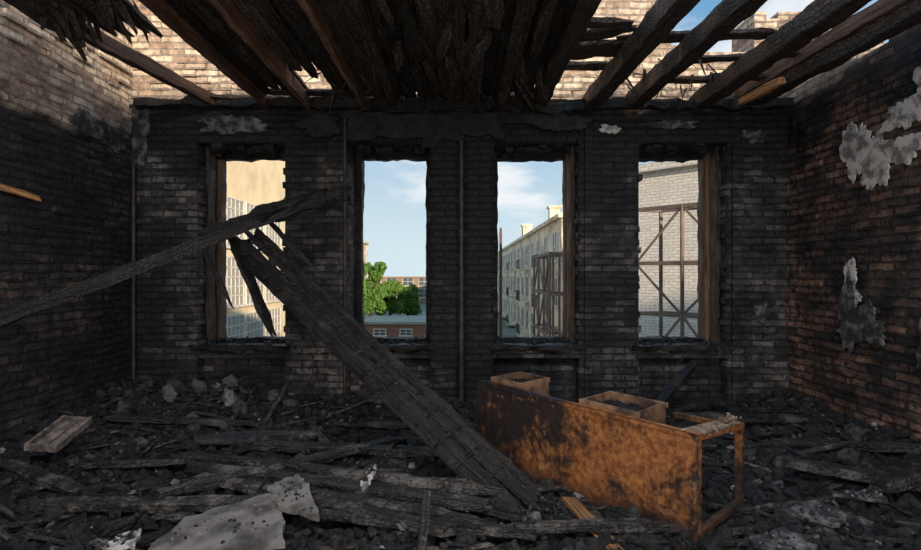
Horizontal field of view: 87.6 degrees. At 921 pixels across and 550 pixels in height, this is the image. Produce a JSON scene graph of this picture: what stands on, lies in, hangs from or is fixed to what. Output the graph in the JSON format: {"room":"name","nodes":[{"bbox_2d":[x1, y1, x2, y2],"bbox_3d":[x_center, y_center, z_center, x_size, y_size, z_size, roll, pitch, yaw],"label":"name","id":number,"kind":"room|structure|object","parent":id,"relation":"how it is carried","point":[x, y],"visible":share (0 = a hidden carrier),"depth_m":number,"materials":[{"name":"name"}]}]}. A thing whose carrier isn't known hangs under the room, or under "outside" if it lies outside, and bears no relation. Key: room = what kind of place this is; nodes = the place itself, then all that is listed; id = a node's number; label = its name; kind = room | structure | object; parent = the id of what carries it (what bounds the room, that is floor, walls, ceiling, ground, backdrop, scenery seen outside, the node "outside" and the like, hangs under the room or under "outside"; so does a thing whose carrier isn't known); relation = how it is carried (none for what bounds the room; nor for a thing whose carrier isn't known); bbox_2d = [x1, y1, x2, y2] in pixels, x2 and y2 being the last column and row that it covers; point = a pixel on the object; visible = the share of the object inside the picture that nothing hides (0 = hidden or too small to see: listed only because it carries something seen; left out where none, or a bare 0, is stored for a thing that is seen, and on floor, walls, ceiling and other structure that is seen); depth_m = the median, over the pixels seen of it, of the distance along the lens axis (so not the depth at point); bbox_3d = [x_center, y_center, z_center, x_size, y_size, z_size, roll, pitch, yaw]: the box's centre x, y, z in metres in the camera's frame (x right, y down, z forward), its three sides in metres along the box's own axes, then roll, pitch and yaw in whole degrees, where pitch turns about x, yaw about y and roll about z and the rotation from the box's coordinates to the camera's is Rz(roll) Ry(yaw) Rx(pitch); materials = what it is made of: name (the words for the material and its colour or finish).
{"room":"fire-damaged room","nodes":[
{"label":"fire-damaged room","id":0,"kind":"room"},
{"bbox_2d":[0,0,132,433],"bbox_3d":[-3.777,-0.861,1.660,0.467,5.322,7.319,0,0,0],"label":"wall","id":1,"kind":"structure","parent":0,"point":[58,357],"depth_m":4.26,"materials":[{"name":"brick"}]},
{"bbox_2d":[0,183,41,201],"bbox_3d":[-3.530,-0.680,3.644,0.032,0.128,0.795,0,0,0],"label":"board","id":2,"kind":"object","parent":1,"relation":"attached to","point":[9,189],"visible":1,"depth_m":3.83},
{"bbox_2d":[69,108,103,140],"bbox_3d":[-3.543,-1.435,4.560,0.014,0.248,0.433,0,0,0],"label":"plaster patch","id":3,"kind":"object","parent":1,"relation":"attached to","point":[82,121],"visible":1,"depth_m":4.54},
{"bbox_2d":[109,127,125,153],"bbox_3d":[-3.543,-1.376,4.961,0.014,0.245,0.240,0,0,0],"label":"plaster patch","id":4,"kind":"object","parent":1,"relation":"attached to","point":[116,139],"visible":1,"depth_m":4.93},
{"bbox_2d":[131,163,135,380],"bbox_3d":[-3.500,0.000,5.140,0.040,2.400,0.040,0,0,0],"label":"pipe","id":5,"kind":"object","parent":1,"relation":"attached to","point":[133,165],"visible":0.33,"depth_m":5.13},
{"bbox_2d":[306,420,329,441],"bbox_3d":[-1.173,1.346,3.992,0.458,0.083,0.707,0,0,0],"label":"plank","id":6,"kind":"object","parent":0,"point":[320,437],"depth_m":4.04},
{"bbox_2d":[165,0,575,114],"bbox_3d":[-0.577,-1.835,3.275,3.036,0.351,3.928,0,0,0],"label":"ceiling","id":7,"kind":"structure","parent":0,"point":[451,44],"depth_m":3.88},
{"bbox_2d":[266,88,372,96],"bbox_3d":[-1.500,-1.910,5.030,1.292,0.037,0.146,0,0,-4],"label":"charred lath","id":8,"kind":"object","parent":7,"relation":"attached to","point":[277,92],"visible":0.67,"depth_m":5.01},
{"bbox_2d":[287,58,777,116],"bbox_3d":[0.756,-1.834,4.623,4.938,0.339,0.908,0,0,0],"label":"fragments","id":9,"kind":"object","parent":7,"relation":"hanging from","point":[644,75],"visible":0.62,"depth_m":4.61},
{"bbox_2d":[566,61,608,70],"bbox_3d":[1.134,-1.990,4.569,0.870,0.037,0.185,0,0,0],"label":"charred lath","id":10,"kind":"object","parent":7,"relation":"attached to","point":[572,65],"visible":0.51,"depth_m":4.52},
{"bbox_2d":[580,25,637,41],"bbox_3d":[1.127,-1.990,3.963,0.643,0.040,0.166,0,0,20],"label":"charred lath","id":11,"kind":"object","parent":7,"relation":"attached to","point":[603,33],"visible":0.52,"depth_m":3.91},
{"bbox_2d":[587,17,634,28],"bbox_3d":[1.075,-1.990,3.788,0.594,0.036,0.128,0,0,0],"label":"charred lath","id":12,"kind":"object","parent":7,"relation":"attached to","point":[595,22],"visible":0.69,"depth_m":3.76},
{"bbox_2d":[129,0,799,403],"bbox_3d":[0.035,-0.839,5.417,8.190,5.278,0.566,0,0,0],"label":"wall","id":13,"kind":"structure","parent":0,"point":[171,201],"depth_m":5.20,"materials":[{"name":"brick"}]},
{"bbox_2d":[132,107,149,169],"bbox_3d":[-3.452,-1.476,5.181,0.194,0.701,0.018,0,0,0],"label":"plaster patch","id":14,"kind":"object","parent":13,"relation":"attached to","point":[141,126],"visible":0.98,"depth_m":5.17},
{"bbox_2d":[197,114,269,134],"bbox_3d":[-2.451,-1.624,5.180,0.815,0.222,0.020,0,0,0],"label":"plaster patch","id":15,"kind":"object","parent":13,"relation":"attached to","point":[225,125],"visible":1,"depth_m":5.17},
{"bbox_2d":[188,147,289,350],"bbox_3d":[-2.387,-0.328,5.421,1.128,2.308,0.637,0,0,0],"label":"window","id":16,"kind":"structure","parent":13,"relation":"in","point":[216,186],"depth_m":5.53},
{"bbox_2d":[129,95,361,110],"bbox_3d":[-2.239,-1.836,5.137,2.568,0.149,0.160,0,0,0],"label":"wall plate","id":17,"kind":"object","parent":13,"relation":"attached to","point":[341,103],"visible":0.85,"depth_m":5.09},
{"bbox_2d":[85,23,220,107],"bbox_3d":[-2.839,-1.901,4.410,0.092,0.193,1.875,0,0,15],"label":"joist","id":18,"kind":"object","parent":17,"relation":"on","point":[110,46],"visible":0.74,"depth_m":4.35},
{"bbox_2d":[3,0,162,61],"bbox_3d":[-2.756,-1.878,2.713,0.919,0.318,2.420,0,0,0],"label":"boards","id":19,"kind":"object","parent":18,"relation":"attached to","point":[68,19],"visible":1,"depth_m":3.47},
{"bbox_2d":[209,95,269,99],"bbox_3d":[-2.352,-1.878,5.105,0.828,0.036,0.077,0,0,-9],"label":"charred lath","id":20,"kind":"object","parent":18,"relation":"attached to","point":[228,97],"visible":0.56,"depth_m":5.07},
{"bbox_2d":[138,0,270,109],"bbox_3d":[-2.076,-1.850,3.326,0.071,0.150,3.966,0,0,0],"label":"joist","id":21,"kind":"object","parent":17,"relation":"on","point":[161,9],"depth_m":3.81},
{"bbox_2d":[207,0,311,109],"bbox_3d":[-1.626,-1.850,3.326,0.069,0.154,3.967,0,0,0],"label":"joist","id":22,"kind":"object","parent":17,"relation":"on","point":[236,21],"depth_m":3.83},
{"bbox_2d":[293,112,342,139],"bbox_3d":[-1.518,-1.594,5.123,0.540,0.296,0.030,0,0,0],"label":"crust","id":23,"kind":"object","parent":13,"relation":"attached to","point":[320,125],"visible":1,"depth_m":5.11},
{"bbox_2d":[343,118,346,392],"bbox_3d":[-1.240,-0.150,5.150,0.040,3.100,0.040,0,0,0],"label":"pipe","id":24,"kind":"object","parent":13,"relation":"attached to","point":[344,119],"visible":0.67,"depth_m":5.13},
{"bbox_2d":[337,109,412,141],"bbox_3d":[-0.818,-1.645,5.135,1.010,0.439,0.030,0,0,0],"label":"crust","id":25,"kind":"object","parent":13,"relation":"attached to","point":[361,125],"visible":0.73,"depth_m":5.12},
{"bbox_2d":[353,152,438,350],"bbox_3d":[-0.768,-0.340,5.417,1.087,2.325,0.640,0,0,0],"label":"window","id":26,"kind":"structure","parent":13,"relation":"in","point":[396,156],"depth_m":5.58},
{"bbox_2d":[370,127,435,139],"bbox_3d":[-0.607,-1.510,5.120,0.727,0.127,0.030,0,0,0],"label":"crust","id":27,"kind":"object","parent":13,"relation":"attached to","point":[399,133],"visible":1,"depth_m":5.11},
{"bbox_2d":[406,112,463,149],"bbox_3d":[-0.283,-1.592,5.132,0.654,0.511,0.030,0,0,0],"label":"crust","id":28,"kind":"object","parent":13,"relation":"attached to","point":[430,121],"visible":0.76,"depth_m":5.12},
{"bbox_2d":[459,136,463,400],"bbox_3d":[0.010,-0.200,5.155,0.056,3.200,0.056,0,0,0],"label":"pipe","id":29,"kind":"object","parent":13,"relation":"attached to","point":[461,143],"visible":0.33,"depth_m":5.13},
{"bbox_2d":[360,96,586,114],"bbox_3d":[0.146,-1.792,5.118,2.414,0.209,0.218,0,0,0],"label":"wall plate","id":30,"kind":"object","parent":13,"relation":"attached to","point":[513,104],"visible":0.71,"depth_m":5.05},
{"bbox_2d":[297,0,366,105],"bbox_3d":[-1.036,-1.850,3.334,0.070,0.155,3.973,0,0,0],"label":"joist","id":31,"kind":"object","parent":30,"relation":"on","point":[310,8],"depth_m":3.81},
{"bbox_2d":[346,0,399,105],"bbox_3d":[-0.699,-1.858,3.342,0.123,0.182,3.985,0,0,0],"label":"joist","id":32,"kind":"object","parent":30,"relation":"on","point":[374,48],"depth_m":3.76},
{"bbox_2d":[495,0,531,105],"bbox_3d":[0.419,-1.862,3.314,0.118,0.188,3.959,0,0,0],"label":"joist","id":33,"kind":"object","parent":30,"relation":"on","point":[521,8],"depth_m":3.69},
{"bbox_2d":[516,0,558,97],"bbox_3d":[0.622,-1.891,3.323,0.144,0.059,3.961,0,0,0],"label":"joist","id":34,"kind":"object","parent":30,"relation":"on","point":[544,18],"depth_m":3.65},
{"bbox_2d":[533,0,601,105],"bbox_3d":[0.839,-1.860,3.322,0.174,0.186,3.966,0,0,0],"label":"joist","id":35,"kind":"object","parent":30,"relation":"on","point":[573,27],"depth_m":3.72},
{"bbox_2d":[582,0,700,112],"bbox_3d":[1.472,-1.859,3.310,0.174,0.233,3.981,0,0,-3],"label":"joist","id":36,"kind":"object","parent":30,"relation":"on","point":[663,16],"visible":0.96,"depth_m":3.81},
{"bbox_2d":[571,39,625,59],"bbox_3d":[1.239,-1.990,4.230,0.878,0.038,0.302,0,0,13],"label":"charred lath","id":37,"kind":"object","parent":36,"relation":"attached to","point":[604,47],"visible":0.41,"depth_m":4.19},
{"bbox_2d":[442,112,506,139],"bbox_3d":[0.203,-1.660,5.129,0.846,0.437,0.030,0,0,0],"label":"crust","id":38,"kind":"object","parent":13,"relation":"attached to","point":[469,124],"visible":0.62,"depth_m":5.11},
{"bbox_2d":[490,111,575,124],"bbox_3d":[0.795,-1.704,5.126,1.001,0.235,0.030,0,0,0],"label":"crust","id":39,"kind":"object","parent":13,"relation":"attached to","point":[510,118],"visible":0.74,"depth_m":5.11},
{"bbox_2d":[489,146,585,350],"bbox_3d":[0.810,-0.336,5.421,1.103,2.337,0.615,0,0,0],"label":"window","id":40,"kind":"structure","parent":13,"relation":"in","point":[567,341],"depth_m":5.52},
{"bbox_2d":[516,115,596,131],"bbox_3d":[1.018,-1.617,5.117,0.892,0.177,0.030,0,0,0],"label":"crust","id":41,"kind":"object","parent":13,"relation":"attached to","point":[566,123],"visible":1,"depth_m":5.10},
{"bbox_2d":[598,124,620,134],"bbox_3d":[1.612,-1.574,5.180,0.259,0.113,0.020,0,0,0],"label":"plaster patch","id":42,"kind":"object","parent":13,"relation":"attached to","point":[605,128],"visible":1,"depth_m":5.17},
{"bbox_2d":[640,119,699,129],"bbox_3d":[2.251,-1.624,5.180,0.684,0.108,0.020,0,0,0],"label":"plaster patch","id":43,"kind":"object","parent":13,"relation":"attached to","point":[669,124],"visible":1,"depth_m":5.17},
{"bbox_2d":[631,146,735,350],"bbox_3d":[2.399,-0.326,5.418,1.134,2.361,0.617,0,0,0],"label":"window","id":44,"kind":"structure","parent":13,"relation":"in","point":[709,175],"depth_m":5.50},
{"bbox_2d":[595,97,793,112],"bbox_3d":[2.414,-1.828,5.140,2.301,0.148,0.156,0,0,0],"label":"wall plate","id":45,"kind":"object","parent":13,"relation":"attached to","point":[617,103],"visible":0.71,"depth_m":5.10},
{"bbox_2d":[625,0,767,109],"bbox_3d":[1.931,-1.869,3.315,0.158,0.207,3.958,0,0,-3],"label":"joist","id":46,"kind":"object","parent":45,"relation":"on","point":[727,15],"visible":0.98,"depth_m":3.82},
{"bbox_2d":[738,77,785,104],"bbox_3d":[2.997,-1.834,4.819,0.055,0.089,0.676,0,0,-5],"label":"board","id":47,"kind":"object","parent":45,"relation":"attached to","point":[766,88],"visible":0.98,"depth_m":4.74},
{"bbox_2d":[688,0,871,109],"bbox_3d":[2.610,-1.872,3.329,0.190,0.210,3.977,0,0,-2],"label":"joist","id":48,"kind":"object","parent":45,"relation":"on","point":[820,16],"visible":0.98,"depth_m":3.81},
{"bbox_2d":[668,76,711,83],"bbox_3d":[2.311,-1.980,4.872,0.965,0.036,0.152,0,0,0],"label":"charred lath","id":49,"kind":"object","parent":48,"relation":"on","point":[679,79],"visible":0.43,"depth_m":4.85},
{"bbox_2d":[659,51,800,63],"bbox_3d":[2.500,-2.000,4.424,1.302,0.037,0.152,0,0,8],"label":"charred lath","id":50,"kind":"object","parent":48,"relation":"attached to","point":[729,57],"visible":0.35,"depth_m":4.39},
{"bbox_2d":[747,0,920,104],"bbox_3d":[3.201,-1.871,3.307,0.163,0.209,3.979,0,0,-3],"label":"joist","id":51,"kind":"object","parent":45,"relation":"on","point":[908,16],"visible":0.77,"depth_m":3.84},
{"bbox_3d":[1.555,-1.950,3.301,0.197,0.158,3.981,0,0,0],"label":"joist","id":52,"kind":"object","parent":45,"relation":"on","visible":0},
{"bbox_2d":[616,27,777,42],"bbox_3d":[2.009,-2.000,4.014,1.422,0.037,0.173,0,0,3],"label":"charred lath","id":53,"kind":"object","parent":52,"relation":"attached to","point":[761,33],"visible":0.48,"depth_m":3.98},
{"bbox_2d":[740,130,766,143],"bbox_3d":[3.162,-1.494,5.180,0.297,0.154,0.020,0,0,0],"label":"plaster patch","id":54,"kind":"object","parent":13,"relation":"attached to","point":[758,136],"visible":1,"depth_m":5.17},
{"bbox_2d":[752,301,769,323],"bbox_3d":[3.249,0.401,5.180,0.186,0.253,0.020,0,0,0],"label":"plaster patch","id":55,"kind":"object","parent":13,"relation":"attached to","point":[760,312],"visible":1,"depth_m":5.17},
{"bbox_2d":[735,0,910,97],"bbox_3d":[3.116,-1.968,3.306,0.047,0.151,3.939,0,0,-3],"label":"joist","id":56,"kind":"object","parent":13,"relation":"attached to","point":[880,8],"visible":0.8,"depth_m":3.97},
{"bbox_2d":[784,19,920,439],"bbox_3d":[3.765,-0.474,1.652,0.469,4.548,7.304,0,0,0],"label":"wall","id":57,"kind":"structure","parent":0,"point":[833,220],"depth_m":4.30,"materials":[{"name":"brick"}]},
{"bbox_2d":[837,269,855,353],"bbox_3d":[3.496,0.329,4.352,0.012,0.767,0.204,0,0,0],"label":"plaster patch","id":58,"kind":"object","parent":57,"relation":"attached to","point":[846,308],"visible":1,"depth_m":4.33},
{"bbox_2d":[843,257,856,284],"bbox_3d":[3.508,0.005,4.322,0.012,0.329,0.146,0,0,0],"label":"plaster patch","id":59,"kind":"object","parent":57,"relation":"attached to","point":[850,264],"visible":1,"depth_m":4.30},
{"bbox_2d":[839,121,871,183],"bbox_3d":[3.532,-1.107,4.288,0.012,0.578,0.382,0,0,0],"label":"plaster patch","id":60,"kind":"object","parent":57,"relation":"attached to","point":[853,150],"visible":1,"depth_m":4.29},
{"bbox_2d":[837,300,885,346],"bbox_3d":[3.500,0.413,4.215,0.012,0.404,0.513,0,0,0],"label":"plaster patch","id":61,"kind":"object","parent":57,"relation":"attached to","point":[865,326],"visible":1,"depth_m":4.12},
{"bbox_2d":[861,130,890,189],"bbox_3d":[3.528,-0.978,4.047,0.012,0.503,0.373,0,0,0],"label":"plaster patch","id":62,"kind":"object","parent":57,"relation":"attached to","point":[875,171],"visible":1,"depth_m":4.07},
{"bbox_2d":[877,132,920,165],"bbox_3d":[3.524,-0.992,3.849,0.012,0.258,0.450,0,0,0],"label":"plaster patch","id":63,"kind":"object","parent":57,"relation":"attached to","point":[901,150],"visible":1,"depth_m":3.83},
{"bbox_2d":[878,93,919,133],"bbox_3d":[3.520,-1.278,3.801,0.012,0.255,0.495,0,0,0],"label":"plaster patch","id":64,"kind":"object","parent":57,"relation":"attached to","point":[901,114],"visible":1,"depth_m":3.83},
{"bbox_2d":[913,66,920,121],"bbox_3d":[3.516,-1.338,3.382,0.012,0.583,0.714,0,0,0],"label":"plaster patch","id":65,"kind":"object","parent":57,"relation":"attached to","point":[917,71],"visible":1,"depth_m":3.68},
{"bbox_2d":[916,317,920,368],"bbox_3d":[3.488,0.525,3.542,0.012,0.760,0.268,0,0,0],"label":"plaster patch","id":66,"kind":"object","parent":57,"relation":"attached to","point":[918,354],"visible":1,"depth_m":3.64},
{"bbox_3d":[-0.005,1.650,1.600,7.110,0.300,7.200,0,0,0],"label":"floor","id":67,"kind":"structure","parent":0,"visible":0},
{"bbox_2d":[232,228,542,515],"bbox_3d":[-0.772,0.521,3.699,3.118,1.951,0.480,0,0,34],"label":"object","id":68,"kind":"structure","parent":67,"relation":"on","point":[461,461],"depth_m":3.44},
{"bbox_2d":[0,184,352,327],"bbox_3d":[-2.270,-0.226,4.037,2.745,1.310,0.194,0,0,-27],"label":"beam","id":69,"kind":"structure","parent":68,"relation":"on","point":[291,208],"depth_m":4.01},
{"bbox_2d":[202,249,233,308],"bbox_3d":[-2.231,0.016,4.402,0.336,0.597,0.046,0,0,9],"label":"board","id":70,"kind":"object","parent":69,"relation":"hanging from","point":[211,263],"visible":0.91,"depth_m":4.39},
{"bbox_2d":[269,222,318,272],"bbox_3d":[-1.543,-0.288,4.348,0.655,0.546,0.052,0,0,22],"label":"board","id":71,"kind":"object","parent":69,"relation":"hanging from","point":[274,226],"visible":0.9,"depth_m":4.32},
{"bbox_2d":[228,237,276,336],"bbox_3d":[-1.919,0.094,4.401,0.463,0.958,0.165,0,0,0],"label":"board","id":72,"kind":"object","parent":68,"relation":"hanging from","point":[263,312],"visible":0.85,"depth_m":4.36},
{"bbox_2d":[0,374,920,549],"bbox_3d":[-0.005,1.277,2.824,7.156,0.525,4.848,0,0,0],"label":"rubble pile","id":73,"kind":"object","parent":67,"relation":"on","point":[784,484],"visible":0.41,"depth_m":3.41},
{"bbox_2d":[0,454,84,494],"bbox_3d":[-2.785,1.308,3.153,0.935,0.141,0.383,0,0,0],"label":"plank","id":74,"kind":"object","parent":73,"relation":"on","point":[35,475],"depth_m":3.09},
{"bbox_2d":[24,415,91,452],"bbox_3d":[-2.917,1.152,3.496,0.210,0.166,0.392,0,0,-5],"label":"wooden shutter","id":75,"kind":"object","parent":73,"relation":"on","point":[58,434],"visible":1,"depth_m":3.48,"materials":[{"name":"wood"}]},
{"bbox_2d":[38,494,257,513],"bbox_3d":[-1.714,1.317,2.771,1.443,0.085,0.150,0,0,0],"label":"plank","id":76,"kind":"object","parent":73,"relation":"on","point":[127,503],"depth_m":2.74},
{"bbox_2d":[80,454,238,468],"bbox_3d":[-2.148,1.338,3.452,0.996,0.068,0.273,0,0,0],"label":"plank","id":77,"kind":"object","parent":73,"relation":"on","point":[149,462],"depth_m":3.39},
{"bbox_2d":[102,414,248,426],"bbox_3d":[-2.442,1.261,4.150,1.203,0.131,0.160,0,0,0],"label":"plank","id":78,"kind":"object","parent":73,"relation":"on","point":[217,422],"depth_m":4.12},
{"bbox_2d":[148,493,284,549],"bbox_3d":[-1.213,1.299,2.498,0.667,0.082,0.518,0,0,-10],"label":"concrete slab","id":79,"kind":"object","parent":73,"relation":"on","point":[254,523],"visible":0.98,"depth_m":2.42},
{"bbox_2d":[267,474,318,521],"bbox_3d":[-0.918,1.234,2.655,0.215,0.052,0.556,0,0,-31],"label":"plaster slab","id":80,"kind":"object","parent":79,"relation":"on","point":[291,495],"visible":1,"depth_m":2.65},
{"bbox_2d":[154,452,336,497],"bbox_3d":[-1.345,1.293,3.139,0.910,0.097,0.712,0,0,0],"label":"plank","id":81,"kind":"object","parent":73,"relation":"on","point":[203,483],"depth_m":3.02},
{"bbox_2d":[191,430,318,444],"bbox_3d":[-1.661,1.335,3.950,1.045,0.098,0.296,0,0,0],"label":"plank","id":82,"kind":"object","parent":73,"relation":"on","point":[225,438],"depth_m":3.91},
{"bbox_2d":[264,377,290,420],"bbox_3d":[-1.691,1.155,4.423,0.194,0.419,0.207,0,0,0],"label":"plank","id":83,"kind":"object","parent":73,"relation":"on","point":[284,387],"depth_m":4.42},
{"bbox_2d":[193,472,481,521],"bbox_3d":[-0.820,1.336,2.895,1.887,0.058,0.628,0,0,0],"label":"plank","id":84,"kind":"object","parent":73,"relation":"on","point":[394,506],"depth_m":2.76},
{"bbox_2d":[171,451,505,495],"bbox_3d":[-0.921,1.305,3.193,2.387,0.131,0.763,0,0,0],"label":"plank","id":85,"kind":"object","parent":73,"relation":"on","point":[449,484],"depth_m":3.07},
{"bbox_2d":[184,461,492,511],"bbox_3d":[-0.860,1.317,3.031,2.090,0.077,0.675,0,0,0],"label":"plank","id":86,"kind":"object","parent":73,"relation":"on","point":[445,499],"depth_m":2.92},
{"bbox_2d":[219,478,458,537],"bbox_3d":[-0.782,1.319,2.767,1.550,0.092,0.576,0,0,0],"label":"plank","id":87,"kind":"object","parent":73,"relation":"on","point":[409,522],"depth_m":2.68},
{"bbox_2d":[247,440,437,457],"bbox_3d":[-0.876,1.341,3.702,1.600,0.078,0.281,0,0,0],"label":"plank","id":88,"kind":"object","parent":73,"relation":"on","point":[398,451],"depth_m":3.69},
{"bbox_2d":[296,436,398,458],"bbox_3d":[-0.825,1.317,3.617,0.680,0.058,0.552,0,0,0],"label":"plank","id":89,"kind":"object","parent":73,"relation":"on","point":[342,451],"depth_m":3.63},
{"bbox_2d":[357,420,477,429],"bbox_3d":[-0.352,1.344,4.300,1.164,0.065,0.172,0,0,0],"label":"plank","id":90,"kind":"object","parent":73,"relation":"on","point":[392,424],"depth_m":4.29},
{"bbox_2d":[417,491,431,549],"bbox_3d":[-0.185,1.284,2.470,0.055,0.163,0.427,0,0,0],"label":"plank","id":91,"kind":"object","parent":73,"relation":"on","point":[426,506],"visible":1,"depth_m":2.47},
{"bbox_2d":[319,509,536,539],"bbox_3d":[-0.200,1.337,2.590,1.230,0.067,0.218,0,0,0],"label":"plank","id":92,"kind":"object","parent":73,"relation":"on","point":[459,525],"depth_m":2.56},
{"bbox_2d":[0,385,920,549],"bbox_3d":[0.035,1.311,3.297,6.900,0.388,3.442,0,0,0],"label":"rubble","id":93,"kind":"object","parent":73,"relation":"on","point":[207,405],"visible":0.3,"depth_m":3.06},
{"bbox_2d":[101,529,141,549],"bbox_3d":[-1.645,1.307,2.368,0.170,0.047,0.156,0,0,0],"label":"plaster slab","id":94,"kind":"object","parent":93,"relation":"on","point":[126,540],"visible":1,"depth_m":2.34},
{"bbox_2d":[360,463,375,490],"bbox_3d":[-0.549,1.201,2.867,0.082,0.098,0.198,0,0,0],"label":"plaster slab","id":95,"kind":"object","parent":93,"relation":"on","point":[366,481],"visible":1,"depth_m":2.83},
{"bbox_2d":[511,518,669,533],"bbox_3d":[0.672,1.321,2.523,0.816,0.078,0.092,0,0,0],"label":"plank","id":96,"kind":"object","parent":73,"relation":"on","point":[616,525],"depth_m":2.51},
{"bbox_2d":[561,497,624,549],"bbox_3d":[0.724,1.370,2.603,0.101,0.072,0.655,0,0,-18],"label":"board","id":97,"kind":"object","parent":73,"relation":"on","point":[579,511],"visible":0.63,"depth_m":2.73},
{"bbox_2d":[478,371,743,543],"bbox_3d":[0.941,1.105,3.343,0.688,0.630,1.680,0,0,-40],"label":"cabinet","id":98,"kind":"object","parent":73,"relation":"on","point":[617,449],"visible":1,"depth_m":2.94,"materials":[{"name":"wood"}]},
{"bbox_2d":[655,360,699,401],"bbox_3d":[1.995,1.111,4.579,1.346,0.445,0.098,0,0,-44],"label":"plank","id":99,"kind":"object","parent":73,"relation":"on","point":[672,388],"visible":0.65,"depth_m":4.67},
{"bbox_2d":[666,393,728,414],"bbox_3d":[2.245,1.273,4.676,0.816,0.198,0.204,0,0,0],"label":"plank","id":100,"kind":"object","parent":73,"relation":"on","point":[709,400],"depth_m":4.67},
{"bbox_2d":[666,412,822,422],"bbox_3d":[2.605,1.308,4.403,1.323,0.090,0.269,0,0,0],"label":"plank","id":101,"kind":"object","parent":73,"relation":"on","point":[746,417],"depth_m":4.35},
{"bbox_2d":[748,526,817,549],"bbox_3d":[1.621,1.347,2.434,0.258,0.065,0.197,0,0,0],"label":"plaster slab","id":102,"kind":"object","parent":73,"relation":"on","point":[780,538],"visible":1,"depth_m":2.42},
{"bbox_2d":[784,500,851,527],"bbox_3d":[1.974,1.316,2.659,0.269,0.069,0.263,0,0,-26],"label":"plaster slab","id":103,"kind":"object","parent":73,"relation":"on","point":[829,516],"visible":0.98,"depth_m":2.64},
{"bbox_2d":[771,438,920,452],"bbox_3d":[2.970,1.316,3.731,0.828,0.162,0.551,0,0,0],"label":"plank","id":104,"kind":"object","parent":73,"relation":"on","point":[869,446],"depth_m":3.64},
{"bbox_2d":[785,458,920,491],"bbox_3d":[2.795,1.292,2.987,1.153,0.088,0.765,0,0,0],"label":"plank","id":105,"kind":"object","parent":73,"relation":"on","point":[865,475],"depth_m":3.13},
{"bbox_2d":[832,489,887,503],"bbox_3d":[2.373,1.310,2.839,0.254,0.061,0.178,0,0,0],"label":"plaster slab","id":106,"kind":"object","parent":73,"relation":"on","point":[871,496],"visible":0.93,"depth_m":2.84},
{"bbox_2d":[866,464,920,492],"bbox_3d":[2.870,1.250,3.027,0.918,0.085,0.436,0,0,0],"label":"plank","id":107,"kind":"object","parent":73,"relation":"on","point":[905,479],"depth_m":2.88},
{"label":"outside","id":108,"kind":"structure","parent":0,"visible":0},
{"bbox_2d":[368,304,518,337],"bbox_3d":[0.000,5.900,65.000,400.000,0.400,370.000,0,0,0],"label":"ground","id":109,"kind":"structure","parent":108,"point":[507,330],"depth_m":54.18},
{"bbox_2d":[225,160,284,337],"bbox_3d":[-16.000,-1.325,22.600,8.500,14.050,21.700,0,0,0],"label":"building","id":110,"kind":"structure","parent":109,"relation":"on","point":[250,185],"depth_m":27.25,"materials":[{"name":"paint"}]},
{"bbox_2d":[363,241,369,318],"bbox_3d":[-17.000,0.775,56.000,10.500,9.850,12.500,0,0,0],"label":"building","id":111,"kind":"structure","parent":109,"relation":"on","point":[365,244],"depth_m":60.64,"materials":[{"name":"beige concrete"}]},
{"bbox_2d":[363,261,387,316],"bbox_3d":[-9.736,2.096,52.008,3.837,7.330,3.796,0,0,0],"label":"leafy tree","id":112,"kind":"object","parent":109,"relation":"on","point":[371,293],"visible":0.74,"depth_m":51.38,"materials":[{"name":"green plant"}]},
{"bbox_2d":[374,280,406,315],"bbox_3d":[-8.119,3.107,56.102,3.911,5.278,3.468,0,0,44],"label":"leafy tree","id":113,"kind":"object","parent":109,"relation":"on","point":[394,305],"visible":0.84,"depth_m":55.30,"materials":[{"name":"green plant"}]},
{"bbox_2d":[364,316,425,336],"bbox_3d":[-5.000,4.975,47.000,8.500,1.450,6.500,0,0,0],"label":"shed","id":114,"kind":"object","parent":109,"relation":"on","point":[378,326],"visible":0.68,"depth_m":44.00,"materials":[{"name":"brown brick"}]},
{"bbox_2d":[369,277,425,303],"bbox_3d":[-12.000,3.025,100.000,28.500,5.350,10.500,0,0,0],"label":"building","id":115,"kind":"structure","parent":109,"relation":"on","point":[420,282],"depth_m":94.98,"materials":[{"name":"brown brick"}]},
{"bbox_2d":[398,283,421,315],"bbox_3d":[-6.677,3.344,60.087,3.786,4.778,3.163,0,0,0],"label":"leafy tree","id":116,"kind":"object","parent":109,"relation":"on","point":[412,306],"visible":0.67,"depth_m":59.28,"materials":[{"name":"green plant"}]},
{"bbox_2d":[499,228,501,336],"bbox_3d":[3.350,0.889,40.000,0.220,9.743,0.220,0,0,0],"label":"utility pole","id":117,"kind":"object","parent":109,"relation":"on","point":[500,229],"visible":0.91,"depth_m":39.90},
{"bbox_2d":[497,213,562,336],"bbox_3d":[10.675,1.025,54.250,11.150,9.350,52.000,0,0,0],"label":"apartment building","id":118,"kind":"structure","parent":109,"relation":"on","point":[517,257],"depth_m":41.83,"materials":[{"name":"beige concrete"}]},
{"bbox_2d":[533,252,562,335],"bbox_3d":[4.602,2.354,25.057,0.975,6.856,6.274,0,0,2],"label":"fire escape","id":119,"kind":"object","parent":109,"relation":"on","point":[548,292],"visible":0.61,"depth_m":24.48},
{"bbox_2d":[639,202,697,336],"bbox_3d":[5.791,1.993,11.845,2.932,7.562,0.726,0,0,42],"label":"fire escape","id":120,"kind":"object","parent":109,"relation":"on","point":[681,315],"visible":0.29,"depth_m":12.01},
{"bbox_2d":[639,160,698,336],"bbox_3d":[10.022,1.000,16.826,7.500,9.400,6.500,0,0,42],"label":"brick building","id":121,"kind":"structure","parent":109,"relation":"on","point":[664,183],"depth_m":15.67,"materials":[{"name":"white brick"}]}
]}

